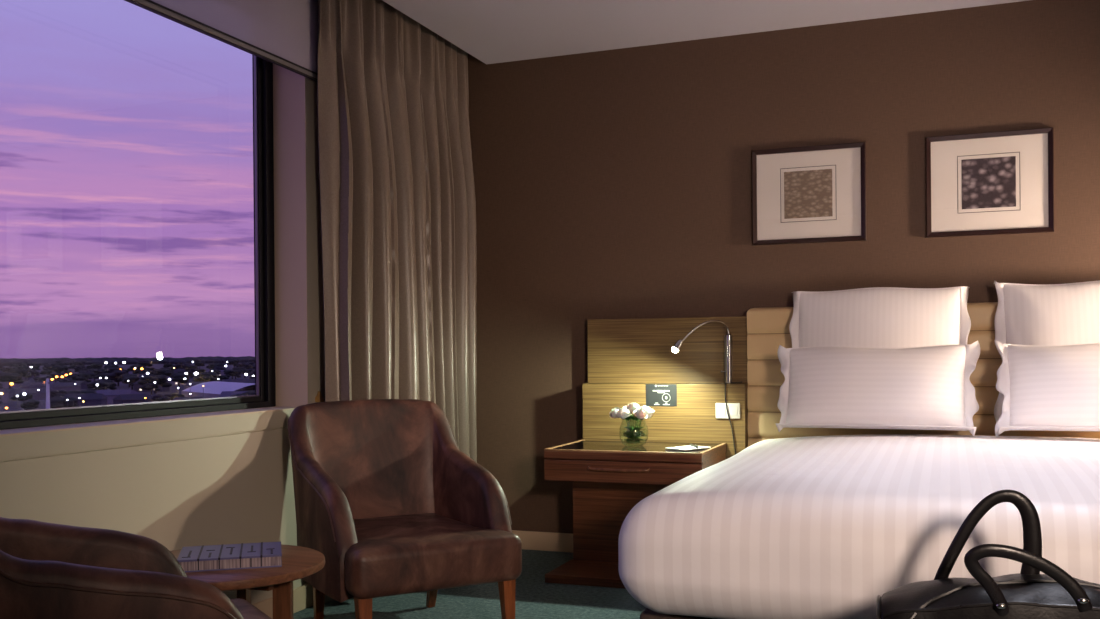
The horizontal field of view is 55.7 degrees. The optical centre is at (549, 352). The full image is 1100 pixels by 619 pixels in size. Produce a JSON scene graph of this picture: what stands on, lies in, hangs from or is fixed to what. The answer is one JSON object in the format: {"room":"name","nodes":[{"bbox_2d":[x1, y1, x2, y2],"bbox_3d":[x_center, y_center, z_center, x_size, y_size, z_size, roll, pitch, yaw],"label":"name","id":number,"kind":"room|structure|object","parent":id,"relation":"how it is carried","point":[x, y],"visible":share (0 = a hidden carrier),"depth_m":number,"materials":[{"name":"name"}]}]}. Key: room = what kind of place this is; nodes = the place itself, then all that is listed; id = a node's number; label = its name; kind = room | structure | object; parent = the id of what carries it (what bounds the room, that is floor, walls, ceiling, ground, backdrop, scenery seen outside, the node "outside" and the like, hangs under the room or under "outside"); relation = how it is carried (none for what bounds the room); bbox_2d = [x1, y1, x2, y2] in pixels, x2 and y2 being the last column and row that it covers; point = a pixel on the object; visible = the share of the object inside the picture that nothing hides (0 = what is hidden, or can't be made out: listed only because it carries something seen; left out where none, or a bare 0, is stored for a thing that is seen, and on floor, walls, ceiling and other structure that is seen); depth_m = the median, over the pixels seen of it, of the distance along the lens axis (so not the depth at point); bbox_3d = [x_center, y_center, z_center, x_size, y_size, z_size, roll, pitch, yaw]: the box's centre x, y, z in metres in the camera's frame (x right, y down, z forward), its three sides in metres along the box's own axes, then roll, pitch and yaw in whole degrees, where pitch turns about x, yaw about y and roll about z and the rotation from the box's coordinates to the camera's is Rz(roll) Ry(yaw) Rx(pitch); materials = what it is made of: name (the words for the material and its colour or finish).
{"room":"hotel room","nodes":[
{"label":"hotel room","id":0,"kind":"room"},
{"bbox_2d":[0,77,324,603],"bbox_3d":[-1.911,-0.329,2.293,0.234,3.020,7.315,-1,0,21],"label":"wall","id":1,"kind":"structure","parent":0,"point":[178,484],"depth_m":3.62,"materials":[{"name":"beige paint"}]},
{"bbox_2d":[0,55,275,429],"bbox_3d":[-1.780,-0.615,2.836,0.055,1.692,3.317,-1,0,21],"label":"window","id":2,"kind":"structure","parent":1,"relation":"in","point":[262,70],"depth_m":4.32,"materials":[{"name":"black metal"}]},
{"bbox_2d":[0,64,307,436],"bbox_3d":[-1.704,-0.612,2.807,0.218,1.698,3.325,-1,0,21],"label":"trim","id":3,"kind":"structure","parent":1,"relation":"attached to","point":[289,90],"depth_m":4.34,"materials":[{"name":"beige paint"}]},
{"bbox_2d":[124,0,318,81],"bbox_3d":[-1.591,-1.457,2.753,0.060,0.651,3.490,-1,0,21],"label":"roller blind","id":4,"kind":"object","parent":1,"relation":"attached to","point":[282,33],"visible":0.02,"depth_m":4.00,"materials":[{"name":"grey fabric"}]},
{"bbox_2d":[252,584,312,618],"bbox_3d":[-2.005,1.014,1.683,0.014,0.095,6.100,-1,0,21],"label":"baseboard","id":5,"kind":"structure","parent":1,"relation":"attached to","point":[303,595],"depth_m":4.22,"materials":[{"name":"beige paint"}]},
{"bbox_2d":[315,391,323,401],"bbox_3d":[-0.972,0.186,4.381,0.028,0.047,0.030,-1,0,21],"label":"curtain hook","id":6,"kind":"object","parent":1,"relation":"attached to","point":[318,398],"visible":0.94,"depth_m":4.37,"materials":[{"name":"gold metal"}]},
{"bbox_2d":[317,0,476,602],"bbox_3d":[-0.689,-0.309,4.954,0.191,2.682,1.412,-1,0,21],"label":"curtain","id":7,"kind":"object","parent":1,"relation":"hanging from","point":[398,201],"visible":0.68,"depth_m":4.84,"materials":[{"name":"beige fabric"}]},
{"bbox_2d":[293,549,645,618],"bbox_3d":[0.756,1.097,1.275,5.920,0.120,7.515,-1,0,21],"label":"floor","id":8,"kind":"structure","parent":0,"point":[535,598],"depth_m":4.35,"materials":[{"name":"teal carpet"}]},
{"bbox_2d":[0,517,271,618],"bbox_3d":[-1.012,0.624,2.344,0.829,0.858,0.698,-1,0,-31],"label":"armchair","id":9,"kind":"object","parent":8,"relation":"on","point":[48,570],"visible":1,"depth_m":2.10,"materials":[{"name":"brown leather"}]},
{"bbox_2d":[170,544,324,618],"bbox_3d":[-0.965,0.838,3.104,0.580,0.430,0.580,-1,0,21],"label":"side table","id":10,"kind":"object","parent":8,"relation":"on","point":[298,562],"visible":0.45,"depth_m":3.00,"materials":[{"name":"brown wood"}]},
{"bbox_2d":[177,542,281,571],"bbox_3d":[-0.945,0.604,3.082,0.288,0.037,0.218,-1,0,-15],"label":"book","id":11,"kind":"object","parent":10,"relation":"on","point":[263,554],"visible":0.99,"depth_m":3.01,"materials":[{"name":"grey paper"}]},
{"bbox_2d":[288,399,521,618],"bbox_3d":[-0.568,0.620,3.937,0.698,0.858,0.829,-1,0,-29],"label":"armchair","id":12,"kind":"object","parent":8,"relation":"on","point":[385,490],"visible":0.96,"depth_m":3.94,"materials":[{"name":"leather"}]},
{"bbox_2d":[544,440,726,588],"bbox_3d":[0.406,0.738,4.848,0.733,0.605,0.568,-1,0,21],"label":"nightstand","id":13,"kind":"object","parent":8,"relation":"on","point":[609,478],"visible":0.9,"depth_m":4.75,"materials":[{"name":"brown wood"}]},
{"bbox_2d":[665,445,710,450],"bbox_3d":[0.625,0.431,4.704,0.172,0.006,0.120,-1,0,-39],"label":"notepad","id":14,"kind":"object","parent":13,"relation":"on","point":[683,448],"visible":0.89,"depth_m":4.69,"materials":[{"name":"white paper"}]},
{"bbox_3d":[0.394,0.374,4.884,0.138,0.128,0.138,-1,0,21],"label":"vase","id":15,"kind":"object","parent":13,"relation":"on","visible":0},
{"bbox_2d":[609,407,628,442],"bbox_3d":[0.325,0.343,4.895,0.094,0.169,0.069,-1,0,21],"label":"rose","id":16,"kind":"object","parent":15,"relation":"in","point":[613,412],"visible":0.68,"depth_m":4.89,"materials":[{"name":"white plant"}]},
{"bbox_2d":[615,408,631,443],"bbox_3d":[0.343,0.342,4.842,0.073,0.168,0.080,-1,0,21],"label":"rose","id":17,"kind":"object","parent":15,"relation":"in","point":[622,413],"visible":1,"depth_m":4.83,"materials":[{"name":"white plant"}]},
{"bbox_2d":[623,405,632,442],"bbox_3d":[0.371,0.339,4.947,0.078,0.176,0.075,-1,0,21],"label":"rose","id":18,"kind":"object","parent":15,"relation":"in","point":[631,426],"visible":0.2,"depth_m":4.91,"materials":[{"name":"white plant"}]},
{"bbox_2d":[626,403,640,442],"bbox_3d":[0.393,0.331,4.884,0.079,0.191,0.079,-1,0,21],"label":"rose","id":19,"kind":"object","parent":15,"relation":"in","point":[632,407],"visible":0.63,"depth_m":4.87,"materials":[{"name":"white plant"}]},
{"bbox_2d":[633,408,647,443],"bbox_3d":[0.415,0.341,4.815,0.081,0.170,0.086,-1,0,21],"label":"rose","id":20,"kind":"object","parent":15,"relation":"in","point":[640,413],"visible":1,"depth_m":4.81,"materials":[{"name":"white plant"}]},
{"bbox_2d":[636,405,649,442],"bbox_3d":[0.446,0.338,4.933,0.072,0.175,0.092,-1,0,21],"label":"rose","id":21,"kind":"object","parent":15,"relation":"in","point":[644,406],"visible":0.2,"depth_m":4.92,"materials":[{"name":"white plant"}]},
{"bbox_2d":[638,408,654,442],"bbox_3d":[0.453,0.341,4.869,0.080,0.169,0.073,-1,0,21],"label":"rose","id":22,"kind":"object","parent":15,"relation":"in","point":[650,412],"visible":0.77,"depth_m":4.86,"materials":[{"name":"white plant"}]},
{"bbox_2d":[640,608,715,618],"bbox_3d":[1.540,0.766,3.605,1.960,0.530,2.070,-1,0,21],"label":"bed","id":23,"kind":"object","parent":8,"relation":"on","point":[647,613],"visible":0.07,"depth_m":2.97,"materials":[{"name":"fabric"}]},
{"bbox_2d":[618,434,1099,618],"bbox_3d":[1.506,0.536,3.523,2.080,0.390,2.205,-1,0,21],"label":"duvet","id":24,"kind":"object","parent":23,"relation":"on","point":[808,527],"visible":0.87,"depth_m":2.77,"materials":[{"name":"white fabric"}]},
{"bbox_2d":[775,341,979,435],"bbox_3d":[1.380,0.145,4.427,0.838,0.448,0.298,0,0,22],"label":"pillow","id":25,"kind":"object","parent":24,"relation":"on","point":[927,387],"visible":1,"depth_m":4.35,"materials":[{"name":"white fabric"}]},
{"bbox_2d":[789,286,970,430],"bbox_3d":[1.465,0.022,4.656,0.783,0.683,0.338,-1,0,21],"label":"pillow","id":26,"kind":"object","parent":24,"relation":"on","point":[875,317],"visible":0.45,"depth_m":4.62,"materials":[{"name":"white fabric"}]},
{"bbox_2d":[799,287,959,347],"bbox_3d":[1.465,0.020,4.656,0.704,0.639,0.195,0,-13,21],"label":"cushion","id":27,"kind":"object","parent":26,"relation":"on","point":[875,317],"depth_m":4.62,"materials":[{"name":"white fabric"}]},
{"bbox_2d":[994,340,1099,436],"bbox_3d":[2.207,0.135,4.109,0.835,0.448,0.312,0,0,20],"label":"pillow","id":28,"kind":"object","parent":24,"relation":"on","point":[1054,387],"visible":1,"depth_m":4.12,"materials":[{"name":"white fabric"}]},
{"bbox_2d":[994,280,1099,421],"bbox_3d":[2.280,0.008,4.344,0.792,0.691,0.338,-1,0,19],"label":"pillow","id":29,"kind":"object","parent":24,"relation":"on","point":[1026,314],"visible":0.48,"depth_m":4.38,"materials":[{"name":"white fabric"}]},
{"bbox_2d":[1003,281,1099,345],"bbox_3d":[2.280,0.009,4.343,0.704,0.640,0.194,0,-13,19],"label":"cushion","id":30,"kind":"object","parent":29,"relation":"on","point":[1033,314],"depth_m":4.38,"materials":[{"name":"white fabric"}]},
{"bbox_3d":[1.054,0.915,2.169,1.100,0.240,0.400,-1,0,21],"label":"bench","id":31,"kind":"object","parent":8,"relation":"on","visible":0},
{"bbox_2d":[876,490,1099,618],"bbox_3d":[1.027,0.543,2.189,0.650,0.493,0.281,0,0,18],"label":"handbag","id":32,"kind":"object","parent":31,"relation":"on","point":[1026,594],"visible":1,"depth_m":2.15,"materials":[{"name":"leather"}]},
{"bbox_2d":[383,0,1028,63],"bbox_3d":[0.920,-1.714,1.202,5.515,0.300,7.515,-1,0,21],"label":"ceiling","id":33,"kind":"structure","parent":0,"point":[490,31],"depth_m":4.85,"materials":[{"name":"grey paint"}]},
{"bbox_2d":[468,0,1099,533],"bbox_3d":[1.991,-0.363,4.778,6.100,3.020,0.120,-1,0,21],"label":"wall","id":34,"kind":"structure","parent":0,"point":[615,183],"depth_m":5.16,"materials":[{"name":"brown paint"}]},
{"bbox_2d":[512,530,572,552],"bbox_3d":[2.165,0.977,4.644,5.500,0.097,0.014,-1,0,21],"label":"baseboard","id":35,"kind":"structure","parent":34,"relation":"attached to","point":[531,540],"depth_m":5.48,"materials":[{"name":"beige paint"}]},
{"bbox_2d":[582,316,747,458],"bbox_3d":[0.574,0.211,5.172,0.818,0.766,0.158,-1,0,21],"label":"panel","id":36,"kind":"object","parent":34,"relation":"attached to","point":[625,356],"visible":0.61,"depth_m":5.14,"materials":[{"name":"brown wood"}]},
{"bbox_2d":[646,384,676,405],"bbox_3d":[0.545,0.209,5.096,0.156,0.108,0.004,-1,0,21],"label":"sign","id":37,"kind":"object","parent":36,"relation":"attached to","point":[656,394],"visible":1,"depth_m":5.10,"materials":[{"name":"black"}]},
{"bbox_2d":[672,320,742,454],"bbox_3d":[0.752,0.206,4.922,0.275,0.724,0.350,-1,0,21],"label":"reading lamp","id":38,"kind":"object","parent":36,"relation":"attached to","point":[676,347],"visible":0.98,"depth_m":5.01,"materials":[{"name":"silver metal"}]},
{"bbox_2d":[716,403,739,418],"bbox_3d":[0.851,0.279,4.975,0.117,0.074,0.012,-1,0,21],"label":"switch plate","id":39,"kind":"object","parent":36,"relation":"attached to","point":[733,408],"visible":1,"depth_m":4.97,"materials":[{"name":"grey plastic"}]},
{"bbox_2d":[718,406,725,414],"bbox_3d":[0.823,0.279,4.982,0.036,0.044,0.004,0,0,21],"label":"switch","id":40,"kind":"object","parent":39,"relation":"attached to","point":[721,409],"depth_m":4.98,"materials":[{"name":"grey plastic"}]},
{"bbox_2d":[730,406,736,415],"bbox_3d":[0.876,0.278,4.962,0.036,0.044,0.004,0,0,21],"label":"switch","id":41,"kind":"object","parent":39,"relation":"attached to","point":[733,409],"depth_m":4.96,"materials":[{"name":"grey plastic"}]},
{"bbox_2d":[752,142,865,245],"bbox_3d":[1.237,-0.757,4.986,0.532,0.461,0.028,-1,0,21],"label":"framed picture","id":42,"kind":"object","parent":34,"relation":"attached to","point":[807,194],"visible":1,"depth_m":4.99,"materials":[{"name":"white paper"}]},
{"bbox_2d":[784,169,832,218],"bbox_3d":[1.238,-0.761,4.990,0.226,0.226,0.001,0,0,21],"label":"print","id":43,"kind":"object","parent":42,"relation":"attached to","point":[808,193],"depth_m":4.99},
{"bbox_2d":[747,302,1099,446],"bbox_3d":[1.946,0.401,4.673,2.095,1.252,0.102,-1,0,21],"label":"headboard","id":44,"kind":"object","parent":34,"relation":"attached to","point":[767,328],"visible":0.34,"depth_m":4.93,"materials":[{"name":"brown leather"}]},
{"bbox_2d":[925,127,1053,237],"bbox_3d":[1.982,-0.763,4.701,0.532,0.461,0.028,-1,0,21],"label":"framed picture","id":45,"kind":"object","parent":34,"relation":"attached to","point":[1000,182],"visible":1,"depth_m":4.70,"materials":[{"name":"white paper"}]},
{"bbox_2d":[961,156,1015,208],"bbox_3d":[1.983,-0.767,4.704,0.226,0.226,0.001,0,0,21],"label":"print","id":46,"kind":"object","parent":45,"relation":"attached to","point":[987,182],"depth_m":4.70},
{"label":"outside","id":47,"kind":"structure","parent":0,"visible":0},
{"bbox_2d":[0,358,254,411],"bbox_3d":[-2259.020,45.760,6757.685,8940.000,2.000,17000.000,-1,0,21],"label":"ground","id":48,"kind":"structure","parent":47,"point":[12,405],"depth_m":835.46,"materials":[{"name":"black"}]},
{"bbox_2d":[0,389,8,402],"bbox_3d":[-307.389,23.761,572.570,15.391,7.933,10.296,-1,0,17],"label":"house","id":49,"kind":"structure","parent":48,"relation":"on","point":[5,396],"depth_m":572.25,"materials":[{"name":"grey"}]},
{"bbox_2d":[0,382,21,387],"bbox_3d":[-441.769,24.947,853.525,16.475,7.907,11.043,-1,0,24],"label":"house","id":50,"kind":"structure","parent":48,"relation":"on","point":[5,384],"depth_m":849.03,"materials":[{"name":"grey"}]},
{"bbox_2d":[0,373,23,388],"bbox_3d":[-425.976,22.351,821.886,18.520,12.823,17.543,-1,0,-26],"label":"tree","id":51,"kind":"object","parent":48,"relation":"on","point":[16,378],"visible":0.98,"depth_m":818.90,"materials":[{"name":"green plant"}]},
{"bbox_2d":[9,369,30,377],"bbox_3d":[-540.522,23.156,1059.357,19.081,13.212,18.075,-1,0,25],"label":"tree","id":52,"kind":"object","parent":48,"relation":"on","point":[24,372],"visible":0.77,"depth_m":1057.29,"materials":[{"name":"green plant"}]},
{"bbox_2d":[10,393,33,401],"bbox_3d":[-272.177,24.234,536.573,11.852,6.373,10.836,-1,0,-20],"label":"tree","id":53,"kind":"object","parent":48,"relation":"on","point":[20,395],"visible":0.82,"depth_m":534.70,"materials":[{"name":"green plant"}]},
{"bbox_2d":[20,400,39,409],"bbox_3d":[-222.706,23.577,444.340,9.333,6.822,9.853,-1,0,6],"label":"tree","id":54,"kind":"object","parent":48,"relation":"on","point":[30,404],"visible":0.98,"depth_m":441.55,"materials":[{"name":"green plant"}]},
{"bbox_2d":[9,388,52,399],"bbox_3d":[-305.329,24.405,613.180,13.474,6.609,24.182,-1,0,40],"label":"house","id":55,"kind":"structure","parent":48,"relation":"on","point":[42,391],"depth_m":609.15,"materials":[{"name":"grey"}]},
{"bbox_2d":[19,382,51,388],"bbox_3d":[-346.782,24.011,701.647,19.174,8.120,14.085,-1,0,-20],"label":"house","id":56,"kind":"structure","parent":48,"relation":"on","point":[25,385],"depth_m":697.03,"materials":[{"name":"grey"}]},
{"bbox_2d":[33,377,51,381],"bbox_3d":[-375.981,23.056,769.241,15.677,10.541,14.344,-1,0,38],"label":"tree","id":57,"kind":"object","parent":48,"relation":"on","point":[37,379],"visible":0.45,"depth_m":766.66,"materials":[{"name":"green plant"}]},
{"bbox_2d":[40,370,52,375],"bbox_3d":[-593.616,25.273,1227.538,14.306,9.905,13.552,-1,0,32],"label":"tree","id":58,"kind":"object","parent":48,"relation":"on","point":[47,372],"visible":0.91,"depth_m":1224.83,"materials":[{"name":"green plant"}]},
{"bbox_2d":[43,378,52,408],"bbox_3d":[-197.789,18.471,409.687,4.400,16.600,1.712,-1,0,21],"label":"mast","id":59,"kind":"object","parent":48,"relation":"on","point":[47,382],"visible":0.83,"depth_m":409.17,"materials":[{"name":"grey"}]},
{"bbox_2d":[44,363,56,369],"bbox_3d":[-700.994,23.036,1462.964,22.116,16.252,24.171,-1,0,-4],"label":"tree","id":60,"kind":"object","parent":48,"relation":"on","point":[47,366],"visible":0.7,"depth_m":1456.12,"materials":[{"name":"green plant"}]},
{"bbox_2d":[46,373,61,381],"bbox_3d":[-464.056,24.053,973.876,13.723,10.084,14.997,-1,0,16],"label":"tree","id":61,"kind":"object","parent":48,"relation":"on","point":[52,375],"visible":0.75,"depth_m":971.05,"materials":[{"name":"green plant"}]},
{"bbox_2d":[50,390,66,398],"bbox_3d":[-253.077,23.241,536.040,11.936,8.026,10.922,-1,0,2],"label":"tree","id":62,"kind":"object","parent":48,"relation":"on","point":[54,393],"visible":0.6,"depth_m":533.78,"materials":[{"name":"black plant"}]},
{"bbox_2d":[50,365,70,372],"bbox_3d":[-607.743,22.902,1291.335,21.508,14.892,20.375,-1,0,2],"label":"tree","id":63,"kind":"object","parent":48,"relation":"on","point":[63,368],"visible":0.95,"depth_m":1287.69,"materials":[{"name":"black plant"}]},
{"bbox_2d":[50,397,78,407],"bbox_3d":[-200.272,22.432,429.054,12.597,8.722,11.933,-1,0,-29],"label":"tree","id":64,"kind":"object","parent":48,"relation":"on","point":[56,402],"visible":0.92,"depth_m":425.98,"materials":[{"name":"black plant"}]},
{"bbox_2d":[51,382,80,391],"bbox_3d":[-317.808,23.658,682.805,17.886,8.322,15.074,-1,0,-28],"label":"house","id":65,"kind":"structure","parent":48,"relation":"on","point":[68,386],"depth_m":678.15,"materials":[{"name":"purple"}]},
{"bbox_2d":[59,378,75,381],"bbox_3d":[-356.755,23.458,766.378,13.981,9.401,12.792,-1,0,-9],"label":"tree","id":66,"kind":"object","parent":48,"relation":"on","point":[61,379],"visible":0.44,"depth_m":763.58,"materials":[{"name":"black plant"}]},
{"bbox_2d":[68,362,84,368],"bbox_3d":[-787.223,23.569,1727.837,24.109,16.693,22.838,-1,0,34],"label":"tree","id":67,"kind":"object","parent":48,"relation":"on","point":[70,363],"visible":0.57,"depth_m":1721.81,"materials":[{"name":"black plant"}]},
{"bbox_2d":[60,390,96,396],"bbox_3d":[-221.147,22.322,490.454,15.823,9.306,17.306,-1,0,14],"label":"tree","id":68,"kind":"object","parent":48,"relation":"on","point":[72,391],"visible":0.2,"depth_m":488.51,"materials":[{"name":"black plant"}]},
{"bbox_2d":[66,373,91,381],"bbox_3d":[-394.455,22.890,869.920,20.820,11.195,19.035,-1,0,-36],"label":"tree","id":69,"kind":"object","parent":48,"relation":"on","point":[81,376],"visible":0.9,"depth_m":866.84,"materials":[{"name":"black plant"}]},
{"bbox_2d":[74,366,85,371],"bbox_3d":[-632.972,24.170,1404.070,19.035,12.799,17.417,-1,0,-13],"label":"tree","id":70,"kind":"object","parent":48,"relation":"on","point":[77,368],"visible":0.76,"depth_m":1400.51,"materials":[{"name":"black plant"}]},
{"bbox_2d":[76,381,88,388],"bbox_3d":[-367.825,25.023,808.248,19.374,6.464,12.913,-1,0,23],"label":"house","id":71,"kind":"structure","parent":48,"relation":"on","point":[83,384],"depth_m":803.85,"materials":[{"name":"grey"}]},
{"bbox_2d":[64,393,107,406],"bbox_3d":[-208.866,22.593,466.687,17.851,8.550,12.298,-1,0,-10],"label":"house","id":72,"kind":"structure","parent":48,"relation":"on","point":[90,399],"depth_m":463.19,"materials":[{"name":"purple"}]},
{"bbox_2d":[86,369,103,380],"bbox_3d":[-439.669,22.482,1002.843,17.418,12.800,19.036,-1,0,-40],"label":"tree","id":73,"kind":"object","parent":48,"relation":"on","point":[96,371],"visible":0.53,"depth_m":1000.90,"materials":[{"name":"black plant"}]},
{"bbox_2d":[89,363,102,369],"bbox_3d":[-635.424,22.859,1453.256,21.155,15.463,22.332,-1,0,41],"label":"tree","id":74,"kind":"object","parent":48,"relation":"on","point":[98,366],"visible":0.86,"depth_m":1446.73,"materials":[{"name":"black plant"}]},
{"bbox_2d":[86,381,106,390],"bbox_3d":[-283.995,22.696,650.709,13.945,9.656,13.210,-1,0,-39],"label":"tree","id":75,"kind":"object","parent":48,"relation":"on","point":[101,384],"visible":0.91,"depth_m":646.54,"materials":[{"name":"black plant"}]},
{"bbox_2d":[96,373,108,379],"bbox_3d":[-410.382,23.833,959.594,16.302,9.587,17.830,-1,0,-23],"label":"tree","id":76,"kind":"object","parent":48,"relation":"on","point":[103,376],"visible":0.77,"depth_m":953.43,"materials":[{"name":"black plant"}]},
{"bbox_2d":[106,382,116,389],"bbox_3d":[-297.308,23.703,698.594,11.372,7.874,10.772,-1,0,-17],"label":"tree","id":77,"kind":"object","parent":48,"relation":"on","point":[110,385],"visible":0.62,"depth_m":699.08,"materials":[{"name":"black plant"}]},
{"bbox_2d":[108,371,125,385],"bbox_3d":[-359.774,21.647,870.193,19.446,13.076,17.793,-1,0,-41],"label":"tree","id":78,"kind":"object","parent":48,"relation":"on","point":[114,376],"visible":0.66,"depth_m":865.78,"materials":[{"name":"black plant"}]},
{"bbox_2d":[96,390,140,403],"bbox_3d":[-229.688,23.378,549.788,23.075,7.343,13.147,-1,0,9],"label":"house","id":79,"kind":"structure","parent":48,"relation":"on","point":[110,394],"depth_m":545.91,"materials":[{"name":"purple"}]},
{"bbox_2d":[117,374,136,386],"bbox_3d":[-341.050,22.579,839.978,14.891,10.884,15.719,-1,0,-29],"label":"tree","id":80,"kind":"object","parent":48,"relation":"on","point":[121,377],"visible":0.34,"depth_m":838.22,"materials":[{"name":"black plant"}]},
{"bbox_2d":[0,356,254,365],"bbox_3d":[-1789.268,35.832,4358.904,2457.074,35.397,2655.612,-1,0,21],"label":"trees","id":81,"kind":"object","parent":48,"relation":"on","point":[217,359],"visible":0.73,"depth_m":3234.88,"materials":[{"name":"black plant"}]},
{"bbox_2d":[122,376,139,389],"bbox_3d":[-310.231,22.497,768.210,14.379,10.510,15.180,-1,0,-6],"label":"tree","id":82,"kind":"object","parent":48,"relation":"on","point":[130,380],"visible":0.97,"depth_m":764.42,"materials":[{"name":"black plant"}]},
{"bbox_2d":[112,394,153,403],"bbox_3d":[-205.653,23.660,514.309,16.774,6.359,14.694,-1,0,-42],"label":"house","id":83,"kind":"structure","parent":48,"relation":"on","point":[122,398],"depth_m":509.96,"materials":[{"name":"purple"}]},
{"bbox_2d":[138,362,152,366],"bbox_3d":[-723.105,24.138,1856.186,24.544,14.435,26.845,-1,0,41],"label":"tree","id":84,"kind":"object","parent":48,"relation":"on","point":[145,364],"visible":0.88,"depth_m":1850.84,"materials":[{"name":"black plant"}]},
{"bbox_2d":[140,383,159,394],"bbox_3d":[-259.869,23.572,675.856,13.914,7.482,12.721,-1,0,2],"label":"tree","id":85,"kind":"object","parent":48,"relation":"on","point":[148,386],"visible":1,"depth_m":673.78,"materials":[{"name":"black plant"}]},
{"bbox_2d":[133,380,168,391],"bbox_3d":[-280.895,23.427,733.200,22.059,8.138,12.179,-1,0,5],"label":"house","id":86,"kind":"structure","parent":48,"relation":"on","point":[137,386],"depth_m":728.35,"materials":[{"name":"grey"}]},
{"bbox_2d":[137,374,171,392],"bbox_3d":[-264.266,20.923,695.183,18.569,12.857,17.590,-1,0,21],"label":"tree","id":87,"kind":"object","parent":48,"relation":"on","point":[161,380],"visible":0.95,"depth_m":692.12,"materials":[{"name":"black plant"}]},
{"bbox_2d":[151,394,171,401],"bbox_3d":[-178.356,22.817,478.565,11.256,7.568,10.299,-1,0,38],"label":"tree","id":88,"kind":"object","parent":48,"relation":"on","point":[158,397],"visible":0.63,"depth_m":475.10,"materials":[{"name":"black plant"}]},
{"bbox_2d":[155,369,173,375],"bbox_3d":[-370.537,22.166,1000.428,22.735,12.225,20.786,-1,0,-10],"label":"tree","id":89,"kind":"object","parent":48,"relation":"on","point":[167,372],"visible":0.81,"depth_m":995.29,"materials":[{"name":"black plant"}]},
{"bbox_2d":[170,393,184,400],"bbox_3d":[-180.823,23.065,502.718,9.735,7.115,10.276,-1,0,-17],"label":"tree","id":90,"kind":"object","parent":48,"relation":"on","point":[172,394],"visible":0.47,"depth_m":499.37,"materials":[{"name":"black plant"}]},
{"bbox_2d":[170,373,188,388],"bbox_3d":[-281.451,21.443,793.458,16.576,12.116,17.499,-1,0,38],"label":"tree","id":91,"kind":"object","parent":48,"relation":"on","point":[177,377],"visible":0.98,"depth_m":788.11,"materials":[{"name":"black plant"}]},
{"bbox_2d":[174,362,185,367],"bbox_3d":[-589.333,22.234,1655.732,23.658,15.907,21.647,-1,0,41],"label":"tree","id":92,"kind":"object","parent":48,"relation":"on","point":[177,364],"visible":0.66,"depth_m":1650.60,"materials":[{"name":"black plant"}]},
{"bbox_2d":[173,397,203,399],"bbox_3d":[-158.149,22.911,455.340,14.947,7.029,13.407,-1,0,-21],"label":"house","id":93,"kind":"structure","parent":48,"relation":"on","point":[174,398],"depth_m":453.79,"materials":[{"name":"grey"}]},
{"bbox_2d":[184,365,198,370],"bbox_3d":[-473.356,22.840,1371.203,17.336,12.672,18.301,-1,0,-43],"label":"tree","id":94,"kind":"object","parent":48,"relation":"on","point":[187,367],"visible":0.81,"depth_m":1366.06,"materials":[{"name":"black plant"}]},
{"bbox_2d":[184,382,204,389],"bbox_3d":[-229.272,23.045,682.522,16.171,8.002,15.113,-1,0,25],"label":"house","id":95,"kind":"structure","parent":48,"relation":"on","point":[188,385],"depth_m":679.14,"materials":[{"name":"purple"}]},
{"bbox_2d":[193,376,216,381],"bbox_3d":[-244.584,21.717,734.933,15.778,10.925,14.946,-1,0,23],"label":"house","id":96,"kind":"structure","parent":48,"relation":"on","point":[197,378],"depth_m":730.66,"materials":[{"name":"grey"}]},
{"bbox_2d":[193,372,219,381],"bbox_3d":[-251.396,20.819,760.883,18.543,12.839,17.565,-1,0,-18],"label":"tree","id":97,"kind":"object","parent":48,"relation":"on","point":[212,374],"visible":0.37,"depth_m":756.62,"materials":[{"name":"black plant"}]},
{"bbox_2d":[209,363,225,369],"bbox_3d":[-452.653,21.637,1414.515,20.134,14.717,21.255,-1,0,-36],"label":"tree","id":98,"kind":"object","parent":48,"relation":"on","point":[212,366],"visible":0.54,"depth_m":1411.49,"materials":[{"name":"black plant"}]},
{"bbox_2d":[181,381,254,397],"bbox_3d":[-184.790,22.158,612.686,40.000,9.000,84.000,-1,0,-35],"label":"hall","id":99,"kind":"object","parent":48,"relation":"on","point":[213,389],"visible":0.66,"depth_m":608.41,"materials":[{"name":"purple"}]},
{"bbox_2d":[225,370,238,378],"bbox_3d":[-314.889,22.338,1027.277,15.756,10.910,14.926,-1,0,-28],"label":"tree","id":100,"kind":"object","parent":48,"relation":"on","point":[228,373],"visible":0.95,"depth_m":1022.38,"materials":[{"name":"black plant"}]},
{"bbox_2d":[219,391,246,396],"bbox_3d":[-150.650,22.501,504.122,18.962,7.717,13.645,-1,0,-16],"label":"house","id":101,"kind":"structure","parent":48,"relation":"on","point":[223,393],"depth_m":500.83,"materials":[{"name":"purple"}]},
{"bbox_2d":[227,359,238,366],"bbox_3d":[-576.883,21.241,1891.483,24.183,17.676,25.529,-1,0,-8],"label":"tree","id":102,"kind":"object","parent":48,"relation":"on","point":[233,362],"visible":0.99,"depth_m":1884.59,"materials":[{"name":"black plant"}]},
{"bbox_2d":[224,379,254,388],"bbox_3d":[-222.598,23.003,750.485,24.810,7.969,12.882,-1,0,-6],"label":"house","id":103,"kind":"structure","parent":48,"relation":"on","point":[226,380],"depth_m":747.63,"materials":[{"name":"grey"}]},
{"bbox_2d":[241,362,253,368],"bbox_3d":[-426.677,20.955,1473.044,21.266,15.627,23.241,-1,0,-6],"label":"tree","id":104,"kind":"object","parent":48,"relation":"on","point":[246,364],"visible":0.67,"depth_m":1467.72,"materials":[{"name":"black plant"}]},
{"bbox_2d":[241,390,254,395],"bbox_3d":[-133.761,21.622,467.354,17.074,9.181,15.610,-1,0,23],"label":"tree","id":105,"kind":"object","parent":48,"relation":"on","point":[252,392],"visible":0.23,"depth_m":465.92,"materials":[{"name":"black plant"}]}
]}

